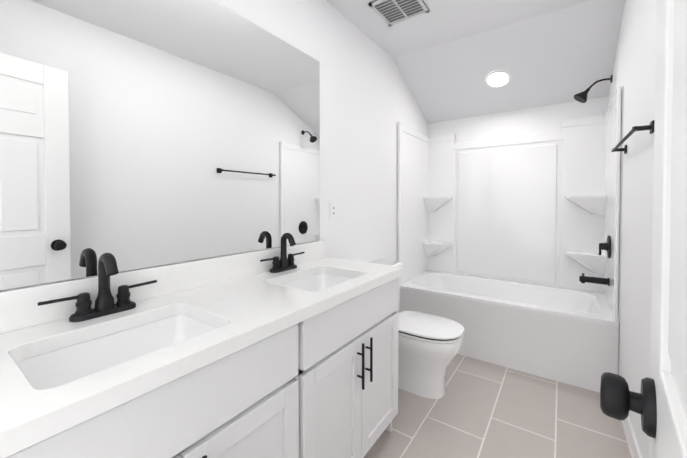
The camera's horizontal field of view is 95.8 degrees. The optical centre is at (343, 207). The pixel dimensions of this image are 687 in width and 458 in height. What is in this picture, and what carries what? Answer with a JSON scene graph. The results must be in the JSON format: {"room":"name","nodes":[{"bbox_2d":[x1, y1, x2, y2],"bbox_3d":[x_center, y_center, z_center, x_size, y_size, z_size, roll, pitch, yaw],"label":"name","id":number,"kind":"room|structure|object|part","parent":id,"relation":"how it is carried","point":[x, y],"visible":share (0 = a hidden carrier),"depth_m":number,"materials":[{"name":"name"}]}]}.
{"room":"bathroom","nodes":[
{"label":"bathroom","id":0,"kind":"room"},
{"bbox_2d":[0,0,427,290],"bbox_3d":[-0.122,-0.112,2.022,0.100,2.620,3.700,1,1,35],"label":"wall","id":1,"kind":"structure","parent":0,"point":[368,102],"depth_m":2.18,"materials":[{"name":"paint"}]},
{"bbox_2d":[0,0,319,289],"bbox_3d":[-0.608,-0.331,1.232,0.005,1.082,1.605,1,1,35],"label":"mirror","id":2,"kind":"object","parent":1,"relation":"attached to","point":[136,134],"visible":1,"depth_m":1.10,"materials":[{"name":"clear glass"}]},
{"bbox_2d":[0,241,325,332],"bbox_3d":[-0.594,0.267,1.248,0.020,0.108,1.670,1,1,35],"label":"backsplash","id":3,"kind":"structure","parent":1,"relation":"attached to","point":[18,310],"depth_m":1.11,"materials":[{"name":"white stone"}]},
{"bbox_2d":[330,201,336,219],"bbox_3d":[-0.066,0.018,2.009,0.008,0.116,0.072,1,1,35],"label":"electrical outlet plate","id":4,"kind":"object","parent":1,"relation":"attached to","point":[333,209],"visible":1,"depth_m":2.00,"materials":[{"name":"white plastic"}]},
{"bbox_2d":[326,0,590,57],"bbox_3d":[0.268,-1.327,1.147,1.720,0.100,2.750,1,1,35],"label":"ceiling","id":5,"kind":"structure","parent":0,"point":[440,22],"depth_m":2.13,"materials":[{"name":"paint"}]},
{"bbox_2d":[369,0,428,25],"bbox_3d":[0.360,-1.284,1.993,0.290,0.012,0.290,1,1,35],"label":"ceiling vent","id":6,"kind":"object","parent":5,"relation":"in","point":[391,12],"visible":1,"depth_m":2.01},
{"bbox_2d":[363,354,631,457],"bbox_3d":[0.540,1.256,1.579,1.720,0.100,3.700,1,1,35],"label":"floor","id":7,"kind":"structure","parent":0,"point":[481,409],"depth_m":1.75,"materials":[{"name":"tile"}]},
{"bbox_2d":[0,273,403,457],"bbox_3d":[-0.380,0.789,1.103,0.546,0.850,1.665,1,1,35],"label":"bathroom vanity","id":8,"kind":"object","parent":7,"relation":"on","point":[284,350],"depth_m":0.93,"materials":[{"name":"painted wood"},{"name":"black metal"}]},
{"bbox_2d":[0,257,403,448],"bbox_3d":[-0.381,0.343,1.106,0.532,0.040,1.680,1,1,35],"label":"countertop","id":9,"kind":"structure","parent":8,"relation":"on","point":[242,308],"depth_m":0.83,"materials":[{"name":"white stone"}]},
{"bbox_2d":[36,253,159,320],"bbox_3d":[-0.716,0.231,0.941,0.109,0.190,0.299,1,1,35],"label":"faucet","id":10,"kind":"object","parent":9,"relation":"on","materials":[{"name":"black metal"}]},
{"bbox_2d":[16,309,215,388],"bbox_3d":[-0.552,0.429,0.811,0.350,0.144,0.459,1,1,35],"label":"sink","id":11,"kind":"object","parent":9,"relation":"in","point":[53,364],"depth_m":0.89,"materials":[{"name":"white ceramic"}]},
{"bbox_2d":[260,233,303,272],"bbox_3d":[-0.282,0.221,1.559,0.109,0.190,0.298,1,1,35],"label":"faucet","id":12,"kind":"object","parent":9,"relation":"on","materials":[{"name":"black metal"}]},
{"bbox_2d":[272,269,351,292],"bbox_3d":[-0.118,0.418,1.429,0.350,0.144,0.461,1,1,35],"label":"sink","id":13,"kind":"object","parent":9,"relation":"in","point":[321,279],"depth_m":1.61,"materials":[{"name":"white ceramic"}]},
{"bbox_2d":[368,259,463,398],"bbox_3d":[0.446,0.809,2.127,0.718,0.775,0.464,1,1,35],"label":"toilet","id":14,"kind":"object","parent":7,"relation":"on","point":[429,346],"visible":0.48,"depth_m":1.96,"materials":[{"name":"white ceramic"}]},
{"bbox_3d":[0.248,0.656,2.263,0.236,0.475,0.464,1,1,35],"label":"tank","id":15,"kind":"part","parent":14,"relation":"part of","materials":[{"name":"white ceramic"}]},
{"bbox_3d":[0.511,1.003,2.084,0.547,0.388,0.372,1,1,35],"label":"bowl","id":16,"kind":"part","parent":14,"relation":"part of","materials":[{"name":"white ceramic"}]},
{"bbox_3d":[0.547,0.799,2.056,0.465,0.016,0.376,1,1,35],"label":"seat","id":17,"kind":"part","parent":14,"relation":"part of","materials":[{"name":"white plastic"}]},
{"bbox_3d":[0.540,0.785,2.061,0.487,0.040,0.376,1,1,35],"label":"lid","id":18,"kind":"part","parent":14,"relation":"part of","materials":[{"name":"white ceramic"}]},
{"bbox_2d":[397,75,623,392],"bbox_3d":[1.323,0.113,2.674,1.517,2.148,0.775,1,1,35],"label":"bathtub","id":19,"kind":"object","parent":7,"relation":"on","point":[508,252],"visible":0.94,"depth_m":2.73,"materials":[{"name":"white plastic"}]},
{"bbox_2d":[393,0,624,122],"bbox_3d":[1.331,-1.135,2.664,1.720,0.536,0.950,1,1,35],"label":"ceiling","id":20,"kind":"structure","parent":0,"point":[564,55],"depth_m":2.48,"materials":[{"name":"paint"}]},
{"bbox_2d":[485,70,510,87],"bbox_3d":[1.316,-1.094,2.644,0.196,0.084,0.178,1,1,35],"label":"recessed light","id":21,"kind":"object","parent":20,"relation":"in","point":[498,78],"visible":1,"depth_m":2.63,"materials":[{"name":"plastic"}]},
{"bbox_2d":[428,96,608,142],"bbox_3d":[1.575,-0.129,3.029,1.720,2.620,0.100,1,1,35],"label":"wall","id":22,"kind":"structure","parent":0,"point":[534,121],"depth_m":2.91,"materials":[{"name":"paint"}]},
{"bbox_2d":[608,0,656,457],"bbox_3d":[1.203,-0.096,1.091,0.100,2.620,3.700,1,1,35],"label":"wall","id":23,"kind":"structure","parent":0,"point":[633,74],"depth_m":1.54,"materials":[{"name":"paint"}]},
{"bbox_2d":[622,414,642,457],"bbox_3d":[0.932,1.168,0.828,0.017,0.100,2.722,1,1,35],"label":"baseboard","id":24,"kind":"structure","parent":23,"relation":"attached to","point":[633,444],"depth_m":1.49,"materials":[{"name":"paint"}]},
{"bbox_2d":[611,120,654,153],"bbox_3d":[1.428,-0.334,1.552,0.064,0.046,0.700,1,1,35],"label":"towel rail","id":25,"kind":"object","parent":23,"relation":"attached to","point":[650,127],"visible":0.98,"depth_m":1.34,"materials":[{"name":"black metal"}]},
{"bbox_3d":[-0.494,-0.079,0.083,1.720,2.620,0.100,1,1,35],"label":"wall","id":26,"kind":"structure","parent":0,"visible":0},
{"bbox_2d":[649,0,686,457],"bbox_3d":[0.198,0.203,0.141,0.035,2.030,0.760,1,1,41],"label":"door","id":27,"kind":"structure","parent":26,"relation":"in","point":[668,365],"depth_m":0.32,"materials":[{"name":"paint"}]},
{"bbox_2d":[600,372,656,437],"bbox_3d":[0.414,0.254,0.393,0.142,0.068,0.100,1,1,35],"label":"door knob","id":28,"kind":"object","parent":27,"relation":"attached to","point":[619,400],"depth_m":0.40,"materials":[{"name":"black metal"}]}
]}

